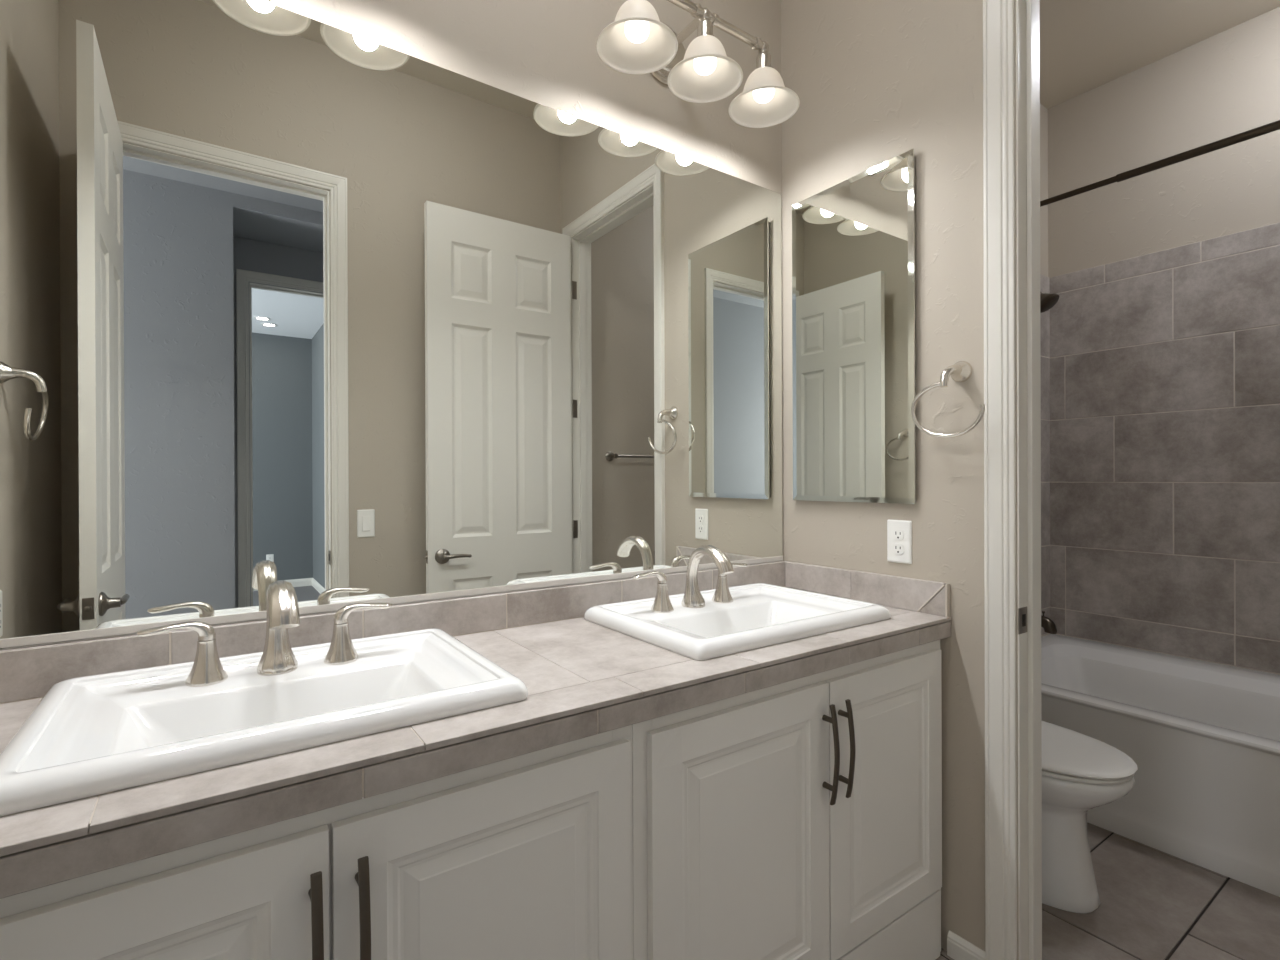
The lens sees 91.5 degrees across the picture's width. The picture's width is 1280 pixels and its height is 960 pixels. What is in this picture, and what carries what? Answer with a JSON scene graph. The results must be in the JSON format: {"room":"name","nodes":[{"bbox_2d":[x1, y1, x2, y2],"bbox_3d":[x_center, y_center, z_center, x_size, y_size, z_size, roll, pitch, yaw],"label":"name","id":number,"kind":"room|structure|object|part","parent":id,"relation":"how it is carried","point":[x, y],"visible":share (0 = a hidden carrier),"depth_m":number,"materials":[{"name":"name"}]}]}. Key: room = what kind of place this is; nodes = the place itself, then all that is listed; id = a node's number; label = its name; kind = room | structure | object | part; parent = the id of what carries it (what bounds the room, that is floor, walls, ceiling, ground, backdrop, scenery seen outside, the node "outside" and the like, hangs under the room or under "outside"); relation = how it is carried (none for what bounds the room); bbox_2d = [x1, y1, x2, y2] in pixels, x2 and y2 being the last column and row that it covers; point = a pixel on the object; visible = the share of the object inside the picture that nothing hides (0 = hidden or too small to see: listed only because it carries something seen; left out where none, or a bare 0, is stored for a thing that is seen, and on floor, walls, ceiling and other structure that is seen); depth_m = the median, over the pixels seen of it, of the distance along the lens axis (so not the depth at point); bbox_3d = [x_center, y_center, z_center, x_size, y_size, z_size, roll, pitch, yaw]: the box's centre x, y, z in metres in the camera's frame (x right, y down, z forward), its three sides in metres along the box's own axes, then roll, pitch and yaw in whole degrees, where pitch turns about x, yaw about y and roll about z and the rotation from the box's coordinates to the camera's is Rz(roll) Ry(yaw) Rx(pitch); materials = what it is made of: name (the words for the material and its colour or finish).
{"room":"bathroom","nodes":[
{"label":"bathroom","id":0,"kind":"room"},
{"bbox_2d":[3,0,1047,649],"bbox_3d":[0.423,-0.330,2.079,4.149,3.065,0.120,0,0,-35],"label":"wall","id":1,"kind":"structure","parent":0,"point":[543,52],"depth_m":1.61,"materials":[{"name":"beige paint"}]},
{"bbox_2d":[0,0,782,649],"bbox_3d":[-0.340,-0.329,1.469,1.952,1.192,0.008,0,0,-35],"label":"wall mirror","id":2,"kind":"object","parent":1,"relation":"attached to","point":[344,318],"visible":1,"depth_m":1.27,"materials":[{"name":"clear glass"}]},
{"bbox_2d":[0,561,785,703],"bbox_3d":[-0.333,0.309,1.467,1.963,0.083,0.017,0,0,-35],"label":"backsplash","id":3,"kind":"structure","parent":1,"relation":"attached to","point":[26,673],"depth_m":1.29,"materials":[{"name":"beige tile"}]},
{"bbox_2d":[596,0,799,127],"bbox_3d":[0.144,-1.158,1.643,0.621,0.255,0.277,0,0,-35],"label":"vanity light","id":4,"kind":"object","parent":1,"relation":"attached to","point":[637,41],"visible":1,"depth_m":1.62,"materials":[{"name":"white glass"}]},
{"bbox_3d":[-0.007,-1.079,1.488,0.194,0.099,0.194,0,0,-35],"label":"lamp shade","id":5,"kind":"part","parent":4,"relation":"part of","materials":[{"name":"white glass"}]},
{"bbox_3d":[-0.007,-1.092,1.488,0.060,0.083,0.060,0,0,-35],"label":"bulb","id":6,"kind":"part","parent":4,"relation":"part of","materials":[{"name":"white glass"}]},
{"bbox_3d":[0.072,-1.200,1.746,0.170,0.170,0.027,0,0,-35],"label":"wall plate","id":7,"kind":"part","parent":4,"relation":"part of","materials":[{"name":"silver metal"}]},
{"bbox_3d":[0.122,-1.200,1.675,0.033,0.033,0.160,0,0,-35],"label":"stem","id":8,"kind":"part","parent":4,"relation":"part of","materials":[{"name":"silver metal"}]},
{"bbox_3d":[0.168,-1.080,1.609,0.194,0.099,0.194,0,0,-35],"label":"lamp shade","id":9,"kind":"part","parent":4,"relation":"part of","materials":[{"name":"white glass"}]},
{"bbox_3d":[0.168,-1.093,1.609,0.060,0.083,0.060,0,0,-35],"label":"bulb","id":10,"kind":"part","parent":4,"relation":"part of","materials":[{"name":"white glass"}]},
{"bbox_3d":[0.344,-1.081,1.731,0.194,0.099,0.194,0,0,-35],"label":"lamp shade","id":11,"kind":"part","parent":4,"relation":"part of","materials":[{"name":"white glass"}]},
{"bbox_3d":[0.344,-1.094,1.731,0.060,0.083,0.060,0,0,-35],"label":"bulb","id":12,"kind":"part","parent":4,"relation":"part of","materials":[{"name":"white glass"}]},
{"bbox_2d":[1040,274,1049,636],"bbox_3d":[1.653,-0.109,2.853,0.983,1.810,0.012,0,0,-35],"label":"tiled wall","id":13,"kind":"structure","parent":1,"relation":"attached to","point":[1044,280],"depth_m":3.10,"materials":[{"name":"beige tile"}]},
{"bbox_2d":[1041,611,1056,633],"bbox_3d":[1.728,0.616,2.766,0.066,0.090,0.216,0,0,-35],"label":"tub spout","id":14,"kind":"object","parent":13,"relation":"attached to","point":[1049,626],"visible":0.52,"depth_m":2.69,"materials":[{"name":"brown metal"}]},
{"bbox_2d":[1040,291,1058,312],"bbox_3d":[1.743,-0.816,2.778,0.094,0.156,0.217,0,0,-35],"label":"shower head","id":15,"kind":"object","parent":13,"relation":"attached to","point":[1047,300],"visible":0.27,"depth_m":2.71},
{"bbox_2d":[781,0,1018,959],"bbox_3d":[0.956,-0.331,1.427,0.111,3.065,1.559,0,0,-35],"label":"wall","id":16,"kind":"structure","parent":0,"point":[874,82],"depth_m":1.61,"materials":[{"name":"beige paint"}]},
{"bbox_2d":[792,148,915,503],"bbox_3d":[0.608,-0.404,1.811,0.019,0.934,0.414,0,0,-35],"label":"medicine cabinet","id":17,"kind":"object","parent":16,"relation":"attached to","point":[854,316],"visible":1,"depth_m":1.78,"materials":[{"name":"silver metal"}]},
{"bbox_2d":[887,519,911,563],"bbox_3d":[0.702,0.167,1.691,0.008,0.116,0.072,0,0,-35],"label":"wall outlet","id":18,"kind":"object","parent":16,"relation":"attached to","point":[899,532],"visible":1,"depth_m":1.69,"materials":[{"name":"white plastic"}]},
{"bbox_2d":[892,543,903,553],"bbox_3d":[0.700,0.186,1.689,0.002,0.028,0.034,0,0,-35],"label":"receptacle","id":19,"kind":"object","parent":18,"relation":"attached to","point":[897,548],"depth_m":1.69,"materials":[{"name":"white plastic"}]},
{"bbox_2d":[892,529,903,539],"bbox_3d":[0.700,0.147,1.689,0.002,0.028,0.034,0,0,-35],"label":"receptacle","id":20,"kind":"object","parent":18,"relation":"attached to","point":[897,534],"depth_m":1.69,"materials":[{"name":"white plastic"}]},
{"bbox_2d":[911,361,984,437],"bbox_3d":[0.765,-0.199,1.532,0.084,0.193,0.183,0,0,-35],"label":"towel ring","id":21,"kind":"object","parent":16,"relation":"attached to","point":[961,371],"visible":1,"depth_m":1.53,"materials":[{"name":"silver metal"}]},
{"bbox_2d":[947,930,984,959],"bbox_3d":[1.069,1.173,1.167,0.012,0.058,1.006,0,0,-35],"label":"baseboard","id":22,"kind":"structure","parent":16,"relation":"attached to","point":[958,948],"depth_m":1.55,"materials":[{"name":"white paint"}]},
{"bbox_2d":[983,0,1041,959],"bbox_3d":[1.127,-0.055,1.183,0.147,2.514,0.854,0,0,-35],"label":"door frame","id":23,"kind":"structure","parent":16,"relation":"attached to","point":[998,15],"depth_m":1.46,"materials":[{"name":"white paint"}]},
{"bbox_3d":[1.074,-0.055,1.146,0.018,2.514,0.854,0,0,-35],"label":"casing","id":24,"kind":"part","parent":23,"relation":"part of","materials":[{"name":"white paint"}]},
{"bbox_3d":[0.893,0.327,1.452,0.041,0.060,0.003,0,0,-35],"label":"strike plate","id":25,"kind":"part","parent":23,"relation":"part of","materials":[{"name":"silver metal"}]},
{"bbox_2d":[936,822,1279,959],"bbox_3d":[0.906,1.262,1.396,4.149,0.120,1.790,0,0,-35],"label":"floor","id":26,"kind":"structure","parent":0,"point":[1156,904],"depth_m":1.72,"materials":[{"name":"grey tile"}]},
{"bbox_2d":[0,725,632,959],"bbox_3d":[-0.559,0.806,0.959,1.000,0.806,0.587,0,0,-35],"label":"vanity cabinet","id":27,"kind":"object","parent":26,"relation":"on","point":[529,856],"visible":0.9,"depth_m":0.82,"materials":[{"name":"white paint"}]},
{"bbox_3d":[-0.569,0.730,0.647,0.444,0.595,0.018,0,0,-35],"label":"door","id":28,"kind":"part","parent":27,"relation":"part of","materials":[{"name":"white paint"}]},
{"bbox_3d":[-0.386,0.571,0.744,0.012,0.204,0.036,0,0,-35],"label":"handle","id":29,"kind":"part","parent":27,"relation":"part of","materials":[{"name":"grey metal"}]},
{"bbox_3d":[-0.344,0.570,0.773,0.012,0.204,0.036,0,0,-35],"label":"handle","id":30,"kind":"part","parent":27,"relation":"part of","materials":[{"name":"grey metal"}]},
{"bbox_2d":[0,561,950,898],"bbox_3d":[-0.178,0.334,1.245,1.963,0.134,0.560,0,0,-35],"label":"countertop","id":31,"kind":"structure","parent":27,"relation":"on","point":[582,678],"depth_m":1.03,"materials":[{"name":"beige tile"}]},
{"bbox_2d":[0,628,527,816],"bbox_3d":[-0.565,0.404,1.003,0.636,0.170,0.456,0,0,-35],"label":"sink","id":32,"kind":"object","parent":31,"relation":"in","point":[87,736],"visible":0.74,"depth_m":0.95,"materials":[{"name":"white ceramic"}]},
{"bbox_2d":[137,580,392,686],"bbox_3d":[-0.620,0.259,1.074,0.394,0.172,0.176,0,0,-35],"label":"faucet","id":33,"kind":"object","parent":31,"relation":"on","point":[282,608],"visible":1,"depth_m":1.06,"materials":[{"name":"silver metal"}]},
{"bbox_3d":[-0.770,0.255,1.037,0.105,0.034,0.025,0,0,-35],"label":"lever","id":34,"kind":"part","parent":33,"relation":"part of","materials":[{"name":"silver metal"}]},
{"bbox_3d":[-0.737,0.307,1.060,0.057,0.071,0.057,0,0,33],"label":"handle","id":35,"kind":"part","parent":33,"relation":"part of","materials":[{"name":"silver metal"}]},
{"bbox_3d":[-0.651,0.339,1.120,0.063,0.007,0.063,0,0,-35],"label":"spout","id":36,"kind":"part","parent":33,"relation":"part of","materials":[{"name":"silver metal"}]},
{"bbox_3d":[-0.619,0.259,1.073,0.063,0.172,0.174,0,0,-35],"label":"spout","id":37,"kind":"part","parent":33,"relation":"part of","materials":[{"name":"silver metal"}]},
{"bbox_3d":[-0.566,0.306,1.180,0.057,0.071,0.057,0,0,33],"label":"handle","id":38,"kind":"part","parent":33,"relation":"part of","materials":[{"name":"silver metal"}]},
{"bbox_3d":[-0.533,0.253,1.202,0.105,0.034,0.025,0,0,-35],"label":"lever","id":39,"kind":"part","parent":33,"relation":"part of","materials":[{"name":"silver metal"}]},
{"bbox_2d":[632,545,747,612],"bbox_3d":[0.175,0.255,1.626,0.394,0.172,0.176,0,0,-35],"label":"faucet","id":40,"kind":"object","parent":31,"relation":"on","point":[692,598],"visible":1,"depth_m":1.64,"materials":[{"name":"silver metal"}]},
{"bbox_3d":[0.025,0.251,1.590,0.105,0.034,0.025,0,0,-35],"label":"lever","id":41,"kind":"part","parent":40,"relation":"part of","materials":[{"name":"silver metal"}]},
{"bbox_3d":[0.058,0.303,1.613,0.057,0.071,0.057,0,0,-12],"label":"handle","id":42,"kind":"part","parent":40,"relation":"part of","materials":[{"name":"silver metal"}]},
{"bbox_3d":[0.143,0.335,1.673,0.063,0.007,0.063,0,0,-35],"label":"spout","id":43,"kind":"part","parent":40,"relation":"part of","materials":[{"name":"silver metal"}]},
{"bbox_3d":[0.175,0.255,1.626,0.063,0.172,0.174,0,0,-35],"label":"spout","id":44,"kind":"part","parent":40,"relation":"part of","materials":[{"name":"silver metal"}]},
{"bbox_3d":[0.229,0.302,1.732,0.057,0.071,0.057,0,0,-12],"label":"handle","id":45,"kind":"part","parent":40,"relation":"part of","materials":[{"name":"silver metal"}]},
{"bbox_3d":[0.262,0.249,1.755,0.105,0.034,0.025,0,0,-35],"label":"lever","id":46,"kind":"part","parent":40,"relation":"part of","materials":[{"name":"silver metal"}]},
{"bbox_2d":[584,583,890,659],"bbox_3d":[0.244,0.400,1.566,0.636,0.170,0.456,0,0,-35],"label":"sink","id":47,"kind":"object","parent":31,"relation":"in","point":[759,615],"visible":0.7,"depth_m":1.56,"materials":[{"name":"white ceramic"}]},
{"bbox_3d":[0.756,0.305,1.607,0.016,0.084,0.082,0,0,-35],"label":"edge trim","id":48,"kind":"part","parent":31,"relation":"part of","materials":[{"name":"beige tile"}]},
{"bbox_3d":[-0.201,0.728,0.903,0.442,0.595,0.018,0,0,-35],"label":"door","id":49,"kind":"part","parent":27,"relation":"part of","materials":[{"name":"white paint"}]},
{"bbox_2d":[632,640,941,959],"bbox_3d":[0.241,0.802,1.515,0.948,0.806,0.587,0,0,-35],"label":"vanity cabinet","id":50,"kind":"object","parent":26,"relation":"on","point":[801,818],"visible":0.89,"depth_m":1.26,"materials":[{"name":"white paint"}]},
{"bbox_3d":[0.207,0.726,1.187,0.460,0.595,0.018,0,0,-35],"label":"door","id":51,"kind":"part","parent":50,"relation":"part of","materials":[{"name":"white paint"}]},
{"bbox_3d":[0.395,0.566,1.287,0.012,0.204,0.036,0,0,-35],"label":"handle","id":52,"kind":"part","parent":50,"relation":"part of","materials":[{"name":"grey metal"}]},
{"bbox_3d":[0.437,0.566,1.316,0.012,0.204,0.036,0,0,-35],"label":"handle","id":53,"kind":"part","parent":50,"relation":"part of","materials":[{"name":"grey metal"}]},
{"bbox_3d":[0.576,0.724,1.443,0.432,0.595,0.018,0,0,-35],"label":"door","id":54,"kind":"part","parent":50,"relation":"part of","materials":[{"name":"white paint"}]},
{"bbox_3d":[0.385,1.115,1.315,0.895,0.166,0.012,0,0,-35],"label":"kick panel","id":55,"kind":"part","parent":50,"relation":"part of","materials":[{"name":"white paint"}]},
{"bbox_2d":[1041,721,1137,912],"bbox_3d":[1.104,0.814,1.988,0.460,0.772,0.775,0,0,-35],"label":"toilet","id":56,"kind":"object","parent":26,"relation":"on","point":[1081,773],"visible":0.23,"depth_m":1.74,"materials":[{"name":"white ceramic"}]},
{"bbox_3d":[1.174,0.803,1.886,0.358,0.013,0.513,0,0,-35],"label":"seat","id":57,"kind":"part","parent":56,"relation":"part of","materials":[{"name":"white plastic"}]},
{"bbox_3d":[1.172,0.783,1.889,0.366,0.019,0.535,0,0,-35],"label":"lid","id":58,"kind":"part","parent":56,"relation":"part of","materials":[{"name":"white plastic"}]},
{"bbox_2d":[1041,634,1279,896],"bbox_3d":[2.110,0.983,2.228,0.956,0.426,1.532,0,0,-35],"label":"bathtub","id":59,"kind":"object","parent":26,"relation":"on","point":[1202,738],"visible":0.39,"depth_m":2.06,"materials":[{"name":"white ceramic"}]},
{"bbox_2d":[1040,0,1279,108],"bbox_3d":[0.894,-1.913,1.390,4.149,0.100,1.790,0,0,-35],"label":"ceiling","id":60,"kind":"structure","parent":0,"point":[1086,45],"depth_m":2.60,"materials":[{"name":"beige paint"}]},
{"bbox_2d":[1048,7,1279,277],"bbox_3d":[2.554,-0.339,2.543,0.120,3.065,1.790,0,0,-35],"label":"wall","id":61,"kind":"structure","parent":0,"point":[1225,84],"depth_m":2.75,"materials":[{"name":"beige paint"}]},
{"bbox_2d":[1049,222,1279,674],"bbox_3d":[2.503,-0.111,2.502,0.012,1.810,1.558,0,0,-35],"label":"tiled wall","id":62,"kind":"structure","parent":61,"relation":"attached to","point":[1165,364],"depth_m":2.73,"materials":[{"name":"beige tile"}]},
{"bbox_3d":[1.379,-0.331,0.704,4.149,3.065,0.111,0,0,-35],"label":"wall","id":63,"kind":"structure","parent":0,"visible":0},
{"bbox_3d":[2.536,-0.110,1.583,0.983,1.810,0.012,0,0,-35],"label":"tiled wall","id":64,"kind":"structure","parent":63,"relation":"attached to","visible":0},
{"bbox_2d":[1040,120,1279,206],"bbox_3d":[1.711,-1.016,1.952,0.054,0.054,1.534,0,0,-35],"label":"curtain rod","id":65,"kind":"object","parent":64,"relation":"attached to","point":[1273,126],"visible":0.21,"depth_m":1.97,"materials":[{"name":"brown metal"}]}
]}

